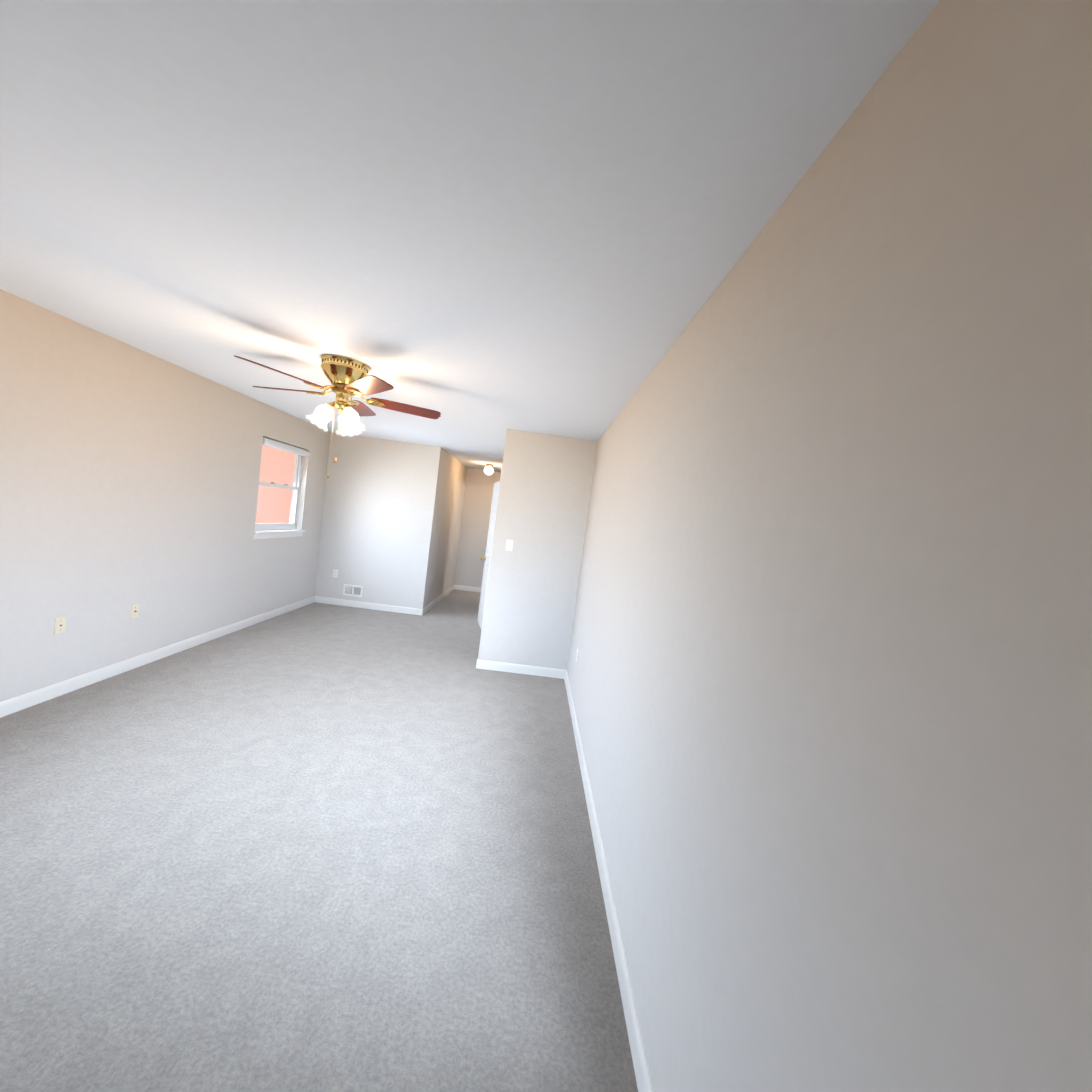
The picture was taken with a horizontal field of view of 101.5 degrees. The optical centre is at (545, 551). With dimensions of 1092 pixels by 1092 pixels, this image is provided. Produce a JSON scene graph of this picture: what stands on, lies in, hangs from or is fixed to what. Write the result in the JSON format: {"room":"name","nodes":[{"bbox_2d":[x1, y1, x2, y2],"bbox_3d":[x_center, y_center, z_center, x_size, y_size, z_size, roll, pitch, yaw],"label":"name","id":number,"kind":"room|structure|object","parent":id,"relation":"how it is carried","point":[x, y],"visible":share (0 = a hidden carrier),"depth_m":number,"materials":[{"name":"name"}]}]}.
{"room":"empty bedroom","nodes":[
{"label":"empty bedroom","id":0,"kind":"room"},
{"bbox_2d":[0,289,330,701],"bbox_3d":[-3.202,-0.253,2.983,0.170,2.440,7.030,7,4,-2],"label":"wall","id":1,"kind":"structure","parent":0,"point":[129,475],"depth_m":3.28,"materials":[{"name":"paint"}]},
{"bbox_2d":[54,616,65,634],"bbox_3d":[-3.207,0.490,2.948,0.008,0.115,0.070,7,4,-2],"label":"jack","id":2,"kind":"object","parent":1,"relation":"attached to","point":[59,624],"visible":1,"depth_m":2.94,"materials":[{"name":"beige plastic"}]},
{"bbox_2d":[130,603,138,618],"bbox_3d":[-3.217,0.472,3.498,0.017,0.115,0.070,7,4,-2],"label":"jack","id":3,"kind":"object","parent":1,"relation":"attached to","point":[134,610],"visible":1,"depth_m":3.49,"materials":[{"name":"beige plastic"}]},
{"bbox_2d":[0,596,315,717],"bbox_3d":[-3.262,0.920,3.061,0.014,0.092,6.790,7,4,-2],"label":"baseboard","id":4,"kind":"structure","parent":1,"relation":"attached to","point":[120,667],"depth_m":3.47,"materials":[{"name":"white paint"}]},
{"bbox_2d":[255,445,303,530],"bbox_3d":[-3.210,-0.769,5.322,0.076,1.040,0.975,7,4,-2],"label":"window","id":5,"kind":"structure","parent":1,"relation":"in","point":[296,489],"depth_m":5.54,"materials":[{"name":"white plastic"}]},
{"bbox_2d":[262,437,309,456],"bbox_3d":[-3.077,-1.226,5.294,0.072,0.078,0.963,7,4,-2],"label":"blind headrail","id":6,"kind":"object","parent":5,"relation":"attached to","point":[283,446],"visible":0.86,"depth_m":5.21,"materials":[{"name":"white"}]},
{"bbox_2d":[253,529,305,538],"bbox_3d":[-3.208,-0.204,5.360,0.098,0.082,1.045,7,4,-2],"label":"window sill","id":7,"kind":"structure","parent":1,"relation":"attached to","point":[267,534],"depth_m":5.28,"materials":[{"name":"white paint"}]},
{"bbox_2d":[0,589,637,1091],"bbox_3d":[-1.198,1.201,4.384,4.600,0.100,9.540,7,4,-2],"label":"floor","id":8,"kind":"structure","parent":0,"point":[316,847],"depth_m":1.84,"materials":[{"name":"carpet"}]},
{"bbox_2d":[315,432,431,607],"bbox_3d":[-2.484,-0.383,6.454,1.435,2.440,0.120,7,4,-2],"label":"wall","id":9,"kind":"structure","parent":0,"point":[375,497],"depth_m":6.39,"materials":[{"name":"paint"}]},
{"bbox_2d":[333,569,337,577],"bbox_3d":[-3.035,0.325,6.425,0.070,0.115,0.008,7,4,-2],"label":"outlet","id":10,"kind":"object","parent":9,"relation":"attached to","point":[335,573],"visible":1,"depth_m":6.42,"materials":[{"name":"white plastic"}]},
{"bbox_2d":[343,584,362,596],"bbox_3d":[-2.790,0.571,6.444,0.275,0.165,0.016,7,4,-2],"label":"air vent","id":11,"kind":"object","parent":9,"relation":"in","point":[353,590],"visible":1,"depth_m":6.45,"materials":[{"name":"white metal"}]},
{"bbox_2d":[316,596,419,614],"bbox_3d":[-2.572,0.791,6.464,1.500,0.092,0.014,7,4,-2],"label":"baseboard","id":12,"kind":"structure","parent":9,"relation":"attached to","point":[326,600],"depth_m":6.46,"materials":[{"name":"white paint"}]},
{"bbox_2d":[414,446,467,608],"bbox_3d":[-1.741,-0.368,7.730,0.120,2.440,2.630,7,4,-2],"label":"wall","id":13,"kind":"structure","parent":0,"point":[442,522],"depth_m":7.00,"materials":[{"name":"paint"}]},
{"bbox_2d":[420,585,455,615],"bbox_3d":[-1.825,0.806,7.740,0.014,0.092,2.524,7,4,-2],"label":"baseboard","id":14,"kind":"structure","parent":13,"relation":"attached to","point":[422,611],"depth_m":7.36,"materials":[{"name":"white paint"}]},
{"bbox_2d":[0,0,939,471],"bbox_3d":[-0.870,-1.312,4.222,4.600,0.100,9.540,7,4,-2],"label":"ceiling","id":15,"kind":"structure","parent":0,"point":[482,226],"depth_m":1.20,"materials":[{"name":"paint"}]},
{"bbox_2d":[234,354,440,477],"bbox_3d":[-1.385,-0.866,2.996,1.239,0.761,1.226,7,4,-2],"label":"ceiling fan","id":16,"kind":"object","parent":15,"relation":"hanging from","point":[347,377],"visible":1,"depth_m":2.88,"materials":[{"name":"gold metal"}]},
{"bbox_2d":[484,463,492,474],"bbox_3d":[-0.986,-1.408,7.702,0.166,0.184,0.166,7,4,-2],"label":"flush-mount light","id":17,"kind":"object","parent":15,"relation":"attached to","point":[488,469],"visible":1,"depth_m":7.65,"materials":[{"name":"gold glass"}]},
{"bbox_2d":[454,468,500,587],"bbox_3d":[-1.179,-0.377,9.000,1.070,2.440,0.120,7,4,-2],"label":"wall","id":18,"kind":"structure","parent":0,"point":[479,487],"depth_m":8.93,"materials":[{"name":"paint"}]},
{"bbox_2d":[456,585,480,592],"bbox_3d":[-1.312,0.792,9.001,1.035,0.092,0.030,7,4,-2],"label":"baseboard","id":19,"kind":"structure","parent":18,"relation":"attached to","point":[458,587],"depth_m":8.99,"materials":[{"name":"white paint"}]},
{"bbox_2d":[479,429,518,660],"bbox_3d":[-0.539,-0.151,6.794,0.120,2.440,4.580,7,4,-2],"label":"wall","id":20,"kind":"structure","parent":0,"point":[506,479],"depth_m":4.50,"materials":[{"name":"paint"}]},
{"bbox_2d":[477,481,499,629],"bbox_3d":[-0.750,0.067,6.086,0.175,2.032,0.917,6,4,-15],"label":"entry door","id":21,"kind":"structure","parent":20,"relation":"in","point":[488,552],"depth_m":6.26,"materials":[{"name":"white paint"}]},
{"bbox_2d":[478,467,501,656],"bbox_3d":[-0.525,0.122,5.197,0.158,2.105,1.036,7,4,-2],"label":"door frame","id":22,"kind":"structure","parent":20,"relation":"attached to","point":[490,560],"depth_m":4.66,"materials":[{"name":"white paint"}]},
{"bbox_2d":[490,431,597,669],"bbox_3d":[0.306,0.101,4.595,1.485,2.440,0.120,7,4,-2],"label":"wall","id":23,"kind":"structure","parent":0,"point":[546,528],"depth_m":4.52,"materials":[{"name":"paint"}]},
{"bbox_2d":[505,539,512,550],"bbox_3d":[-0.370,-0.057,4.497,0.070,0.115,0.022,7,4,-2],"label":"light switch","id":24,"kind":"object","parent":23,"relation":"attached to","point":[509,545],"visible":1,"depth_m":4.50,"materials":[{"name":"white plastic"}]},
{"bbox_2d":[476,657,563,678],"bbox_3d":[-0.268,1.212,4.589,0.899,0.092,0.014,7,4,-2],"label":"baseboard","id":25,"kind":"structure","parent":23,"relation":"attached to","point":[481,664],"depth_m":4.58,"materials":[{"name":"white paint"}]},
{"bbox_2d":[567,0,1091,1091],"bbox_3d":[0.473,0.281,2.124,0.120,2.440,4.840,7,4,-2],"label":"wall","id":26,"kind":"structure","parent":0,"point":[829,670],"depth_m":0.66,"materials":[{"name":"paint"}]},
{"bbox_2d":[564,670,653,1091],"bbox_3d":[0.255,1.435,2.197,0.014,0.092,4.840,7,4,-2],"label":"baseboard","id":27,"kind":"structure","parent":26,"relation":"attached to","point":[642,1074],"depth_m":1.68,"materials":[{"name":"white paint"}]},
{"label":"outside","id":28,"kind":"structure","parent":0,"visible":0},
{"bbox_2d":[255,445,294,530],"bbox_3d":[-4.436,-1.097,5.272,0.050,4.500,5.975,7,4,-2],"label":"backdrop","id":29,"kind":"structure","parent":28,"point":[267,457],"depth_m":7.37,"materials":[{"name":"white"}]}
]}

